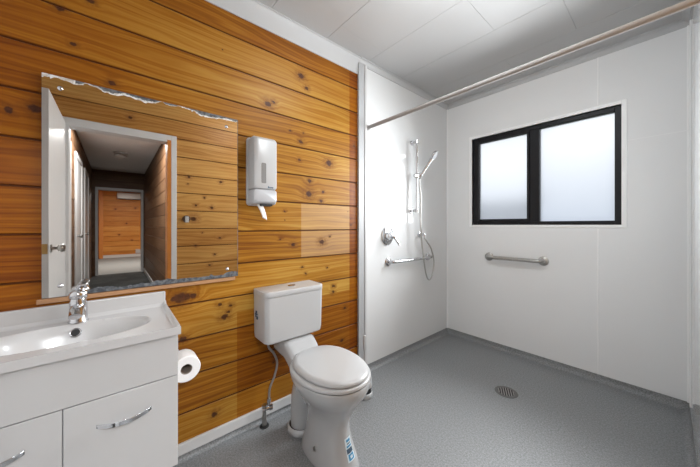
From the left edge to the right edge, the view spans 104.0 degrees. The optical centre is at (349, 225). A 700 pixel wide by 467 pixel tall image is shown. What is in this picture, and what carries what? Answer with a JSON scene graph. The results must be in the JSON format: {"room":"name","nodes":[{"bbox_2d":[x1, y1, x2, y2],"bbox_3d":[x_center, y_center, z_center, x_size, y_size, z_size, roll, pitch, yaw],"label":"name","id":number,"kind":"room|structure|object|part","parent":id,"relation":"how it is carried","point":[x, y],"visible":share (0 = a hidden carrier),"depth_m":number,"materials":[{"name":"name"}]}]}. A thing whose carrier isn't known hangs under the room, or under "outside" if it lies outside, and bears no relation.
{"room":"bathroom","nodes":[
{"label":"bathroom","id":0,"kind":"room"},
{"bbox_2d":[0,0,446,443],"bbox_3d":[-0.165,-0.063,1.918,3.138,2.400,0.064,0,0,-41],"label":"wall","id":1,"kind":"structure","parent":0,"point":[200,55],"depth_m":1.56,"materials":[{"name":"brown wood"}]},
{"bbox_2d":[0,335,177,466],"bbox_3d":[-0.951,0.623,0.923,0.581,0.467,0.424,0,0,-41],"label":"vanity cabinet","id":2,"kind":"object","parent":1,"relation":"attached to","point":[117,407],"visible":0.91,"depth_m":0.84,"materials":[{"name":"white laminate"}]},
{"bbox_3d":[-0.928,0.617,0.686,0.140,0.013,0.034,0,0,-41],"label":"handle","id":3,"kind":"part","parent":2,"relation":"part of","materials":[{"name":"silver metal"}]},
{"bbox_3d":[-0.952,0.697,0.703,0.293,0.319,0.017,0,0,-41],"label":"door","id":4,"kind":"part","parent":2,"relation":"part of","materials":[{"name":"white laminate"}]},
{"bbox_2d":[0,291,180,373],"bbox_3d":[-0.961,0.391,0.935,0.596,0.172,0.400,0,0,-41],"label":"basin","id":5,"kind":"object","parent":2,"relation":"in","point":[29,337],"visible":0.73,"depth_m":0.99,"materials":[{"name":"white ceramic"}]},
{"bbox_2d":[68,284,88,323],"bbox_3d":[-1.015,0.296,1.017,0.058,0.145,0.142,0,0,-41],"label":"mixer tap","id":6,"kind":"object","parent":5,"relation":"on","point":[78,300],"visible":1,"depth_m":1.03,"materials":[{"name":"silver metal"}]},
{"bbox_3d":[-1.003,0.315,1.003,0.043,0.037,0.105,0,0,-41],"label":"spout","id":7,"kind":"part","parent":6,"relation":"part of","materials":[{"name":"silver metal"}]},
{"bbox_3d":[-1.030,0.241,1.045,0.036,0.034,0.027,0,0,-41],"label":"lever","id":8,"kind":"part","parent":6,"relation":"part of","materials":[{"name":"silver metal"}]},
{"bbox_3d":[-0.730,0.697,0.893,0.285,0.319,0.017,0,0,-41],"label":"door","id":9,"kind":"part","parent":2,"relation":"part of","materials":[{"name":"white laminate"}]},
{"bbox_3d":[-0.714,0.617,0.869,0.138,0.013,0.034,0,0,-41],"label":"handle","id":10,"kind":"part","parent":2,"relation":"part of","materials":[{"name":"silver metal"}]},
{"bbox_2d":[36,277,234,304],"bbox_3d":[-0.893,0.286,1.247,0.712,0.017,0.014,0,0,-41],"label":"batten","id":11,"kind":"object","parent":1,"relation":"attached to","point":[133,290],"visible":1,"depth_m":1.20,"materials":[{"name":"brown wood"}]},
{"bbox_2d":[42,72,237,298],"bbox_3d":[-0.880,-0.148,1.252,0.714,0.846,0.013,0,0,-41],"label":"wall mirror","id":12,"kind":"object","parent":1,"relation":"attached to","point":[138,191],"visible":1,"depth_m":1.19,"materials":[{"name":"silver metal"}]},
{"bbox_2d":[172,404,290,466],"bbox_3d":[-0.633,1.120,1.463,1.835,0.034,0.025,0,0,-41],"label":"baseboard","id":13,"kind":"structure","parent":1,"relation":"attached to","point":[206,447],"depth_m":1.45,"materials":[{"name":"grey plastic"}]},
{"bbox_2d":[178,394,290,456],"bbox_3d":[-0.635,1.077,1.467,1.836,0.053,0.016,0,0,-41],"label":"trim","id":14,"kind":"structure","parent":1,"relation":"attached to","point":[195,442],"depth_m":1.45,"materials":[{"name":"white paint"}]},
{"bbox_2d":[246,136,276,219],"bbox_3d":[-0.492,-0.259,1.533,0.144,0.462,0.102,0,0,-41],"label":"dispenser","id":15,"kind":"object","parent":1,"relation":"attached to","point":[261,153],"visible":1,"depth_m":1.50,"materials":[{"name":"grey plastic"}]},
{"bbox_2d":[260,204,272,206],"bbox_3d":[-0.473,-0.112,1.525,0.068,0.011,0.040,0,0,-41],"label":"outlet","id":16,"kind":"object","parent":15,"relation":"attached to","point":[261,205],"depth_m":1.51,"materials":[{"name":"plastic"}]},
{"bbox_2d":[205,0,360,73],"bbox_3d":[-0.628,-1.203,1.464,1.845,0.120,0.030,0,0,-41],"label":"trim","id":17,"kind":"structure","parent":1,"relation":"attached to","point":[255,12],"depth_m":1.69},
{"bbox_2d":[358,62,364,359],"bbox_3d":[0.085,-0.048,2.085,0.060,2.370,0.016,0,0,-41],"label":"trim","id":18,"kind":"structure","parent":1,"relation":"attached to","point":[361,67],"depth_m":2.08,"materials":[{"name":"white plastic"}]},
{"bbox_2d":[365,65,366,363],"bbox_3d":[0.118,-0.048,2.110,0.022,2.370,0.022,0,0,-41],"label":"trim","id":19,"kind":"structure","parent":1,"relation":"attached to","point":[365,65],"depth_m":2.10,"materials":[{"name":"white paint"}]},
{"bbox_2d":[381,227,399,245],"bbox_3d":[0.339,0.092,2.250,0.140,0.160,0.089,0,0,-41],"label":"shower mixer","id":20,"kind":"object","parent":1,"relation":"attached to","point":[387,235],"visible":1,"depth_m":2.25,"materials":[{"name":"silver metal"}]},
{"bbox_2d":[359,57,447,109],"bbox_3d":[0.560,-1.243,2.475,1.273,0.040,0.035,0,0,-41],"label":"trim","id":21,"kind":"structure","parent":1,"relation":"attached to","point":[371,66],"depth_m":2.36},
{"bbox_2d":[385,253,432,265],"bbox_3d":[0.562,0.305,2.455,0.656,0.076,0.068,0,0,-41],"label":"grab rail","id":22,"kind":"object","parent":1,"relation":"attached to","point":[388,261],"visible":0.99,"depth_m":2.34,"materials":[{"name":"silver metal"}]},
{"bbox_3d":[0.564,0.305,2.452,0.609,0.027,0.061,0,0,-41],"label":"rail","id":23,"kind":"part","parent":22,"relation":"part of","materials":[{"name":"silver metal"}]},
{"bbox_2d":[410,140,422,212],"bbox_3d":[0.601,-0.441,2.471,0.091,0.663,0.095,0,0,-41],"label":"slide rail","id":24,"kind":"object","parent":1,"relation":"attached to","point":[416,142],"visible":1,"depth_m":2.45,"materials":[{"name":"silver metal"}]},
{"bbox_3d":[0.603,-0.441,2.461,0.019,0.645,0.019,0,0,-41],"label":"rail","id":25,"kind":"part","parent":24,"relation":"part of","materials":[{"name":"silver metal"}]},
{"bbox_2d":[419,151,437,279],"bbox_3d":[0.747,-0.075,2.497,0.228,1.177,0.154,0,0,-41],"label":"handset","id":26,"kind":"object","parent":24,"relation":"attached to","point":[434,154],"visible":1,"depth_m":2.46,"materials":[{"name":"silver metal"}]},
{"bbox_2d":[367,0,699,129],"bbox_3d":[0.662,-0.760,1.519,0.040,0.040,1.619,0,0,-41],"label":"rail","id":27,"kind":"object","parent":1,"relation":"attached to","point":[685,4],"visible":0.91,"depth_m":1.19,"materials":[{"name":"metal"}]},
{"bbox_3d":[-0.811,0.599,1.289,0.056,0.124,0.062,0,0,-41],"label":"toilet roll holder","id":28,"kind":"object","parent":1,"relation":"attached to","visible":0},
{"bbox_2d":[178,349,200,382],"bbox_3d":[-0.774,0.655,1.278,0.116,0.116,0.098,0,0,-41],"label":"toilet roll","id":29,"kind":"object","parent":28,"relation":"hanging from","point":[187,357],"visible":0.87,"depth_m":1.26,"materials":[{"name":"paper"}]},
{"bbox_2d":[274,333,317,367],"bbox_3d":[-0.283,0.740,1.563,0.200,0.194,0.270,0,0,-41],"label":"toilet neck","id":30,"kind":"object","parent":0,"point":[298,347],"depth_m":1.51,"materials":[{"name":"white ceramic"}]},
{"bbox_2d":[176,334,685,466],"bbox_3d":[0.374,1.167,1.274,3.318,0.060,1.823,0,0,-41],"label":"floor","id":31,"kind":"structure","parent":0,"point":[438,404],"depth_m":1.56,"materials":[{"name":"grey plastic"}]},
{"bbox_2d":[260,345,277,428],"bbox_3d":[-0.460,0.888,1.552,0.103,0.498,0.058,0,0,-18],"label":"supply valve","id":32,"kind":"object","parent":31,"relation":"on","point":[265,406],"visible":0.94,"depth_m":1.55,"materials":[{"name":"silver metal"}]},
{"bbox_3d":[-0.469,1.039,1.555,0.058,0.033,0.034,0,0,-27],"label":"tap handle","id":33,"kind":"part","parent":32,"relation":"part of","materials":[{"name":"silver metal"}]},
{"bbox_2d":[254,280,370,466],"bbox_3d":[-0.185,0.744,1.431,0.402,0.785,0.650,0,0,-41],"label":"toilet","id":34,"kind":"object","parent":31,"relation":"on","point":[329,381],"visible":1,"depth_m":1.37,"materials":[{"name":"white ceramic"}]},
{"bbox_3d":[-0.353,0.372,1.606,0.368,0.031,0.166,0,0,-41],"label":"cistern lid","id":35,"kind":"part","parent":34,"relation":"part of","materials":[{"name":"white ceramic"}]},
{"bbox_3d":[-0.096,0.717,1.363,0.356,0.018,0.428,0,0,-41],"label":"seat","id":36,"kind":"part","parent":34,"relation":"part of","materials":[{"name":"white plastic"}]},
{"bbox_3d":[-0.096,0.693,1.368,0.324,0.025,0.423,0,0,-41],"label":"lid","id":37,"kind":"part","parent":34,"relation":"part of","materials":[{"name":"white plastic"}]},
{"bbox_2d":[363,335,372,399],"bbox_3d":[0.098,0.935,1.824,0.104,0.403,0.104,0,0,-41],"label":"toilet brush","id":38,"kind":"object","parent":31,"relation":"on","point":[369,394],"visible":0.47,"depth_m":1.81,"materials":[{"name":"white plastic"}]},
{"bbox_3d":[0.098,0.848,1.824,0.025,0.228,0.025,0,0,-41],"label":"handle","id":39,"kind":"part","parent":38,"relation":"part of","materials":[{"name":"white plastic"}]},
{"bbox_2d":[495,386,517,397],"bbox_3d":[1.064,1.135,1.862,0.140,0.003,0.140,0,0,23],"label":"floor drain","id":40,"kind":"object","parent":31,"relation":"on","point":[504,391],"visible":1,"depth_m":1.85,"materials":[{"name":"metal"}]},
{"bbox_2d":[257,0,682,103],"bbox_3d":[0.391,-1.283,1.256,3.218,0.040,1.773,0,0,-41],"label":"ceiling","id":41,"kind":"structure","parent":0,"point":[441,48],"depth_m":1.77,"materials":[{"name":"white paint"}]},
{"bbox_2d":[448,27,686,400],"bbox_3d":[1.616,-0.063,2.314,0.120,2.400,1.783,0,0,-41],"label":"wall","id":42,"kind":"structure","parent":0,"point":[549,311],"depth_m":2.00,"materials":[{"name":"white paint"}]},
{"bbox_2d":[447,110,447,327],"bbox_3d":[1.031,-0.068,2.894,0.012,2.310,0.012,0,0,-41],"label":"trim","id":43,"kind":"structure","parent":42,"relation":"attached to","point":[447,110],"depth_m":2.89,"materials":[{"name":"white plastic"}]},
{"bbox_2d":[485,252,548,265],"bbox_3d":[1.424,0.295,2.389,0.073,0.076,0.506,0,0,-41],"label":"grab rail","id":44,"kind":"object","parent":42,"relation":"attached to","point":[543,261],"visible":1,"depth_m":2.32,"materials":[{"name":"metal"}]},
{"bbox_3d":[1.423,0.295,2.387,0.063,0.030,0.463,0,0,-41],"label":"rail","id":45,"kind":"part","parent":44,"relation":"part of","materials":[{"name":"metal"}]},
{"bbox_2d":[367,328,697,466],"bbox_3d":[1.103,1.112,1.900,1.198,0.050,1.623,0,0,-41],"label":"baseboard","id":46,"kind":"structure","parent":42,"relation":"attached to","point":[691,460],"depth_m":2.05,"materials":[{"name":"grey plastic"}]},
{"bbox_2d":[469,99,626,227],"bbox_3d":[1.572,-0.426,2.322,0.087,0.891,1.104,0,0,-41],"label":"window","id":47,"kind":"structure","parent":42,"relation":"in","point":[570,172],"depth_m":2.22,"materials":[{"name":"white glass"}]},
{"bbox_3d":[1.403,-0.422,2.518,0.048,0.778,0.448,0,0,-41],"label":"sash","id":48,"kind":"part","parent":47,"relation":"part of","materials":[{"name":"white glass"}]},
{"bbox_3d":[1.406,-0.424,2.521,0.001,0.743,0.412,0,0,-41],"label":"pane","id":49,"kind":"part","parent":47,"relation":"part of","materials":[{"name":"white glass"}]},
{"bbox_3d":[1.753,-0.422,2.132,0.001,0.782,0.458,0,0,-41],"label":"pane","id":50,"kind":"part","parent":47,"relation":"part of","materials":[{"name":"white glass"}]},
{"bbox_2d":[447,20,688,109],"bbox_3d":[1.544,-1.243,2.279,0.035,0.040,1.623,0,0,-41],"label":"trim","id":51,"kind":"structure","parent":42,"relation":"attached to","point":[680,24],"depth_m":2.05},
{"bbox_2d":[597,57,598,373],"bbox_3d":[1.809,-0.068,1.994,0.004,2.310,0.008,0,0,-41],"label":"trim","id":52,"kind":"structure","parent":42,"relation":"attached to","point":[598,57],"depth_m":1.99,"materials":[{"name":"white plastic"}]},
{"bbox_2d":[691,4,699,466],"bbox_3d":[1.673,-0.063,1.254,1.173,2.400,0.100,0,0,-41],"label":"wall","id":53,"kind":"structure","parent":0,"point":[695,19],"depth_m":1.36,"materials":[{"name":"white paint"}]},
{"bbox_2d":[682,0,691,22],"bbox_3d":[1.629,-1.243,1.305,1.173,0.040,0.035,0,0,-41],"label":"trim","id":54,"kind":"structure","parent":53,"relation":"attached to","point":[687,13],"depth_m":1.62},
{"bbox_2d":[687,20,690,407],"bbox_3d":[2.053,-0.068,1.655,0.075,2.310,0.014,0,0,-41],"label":"trim","id":55,"kind":"structure","parent":53,"relation":"attached to","point":[689,25],"depth_m":1.64,"materials":[{"name":"white plastic"}]}
]}

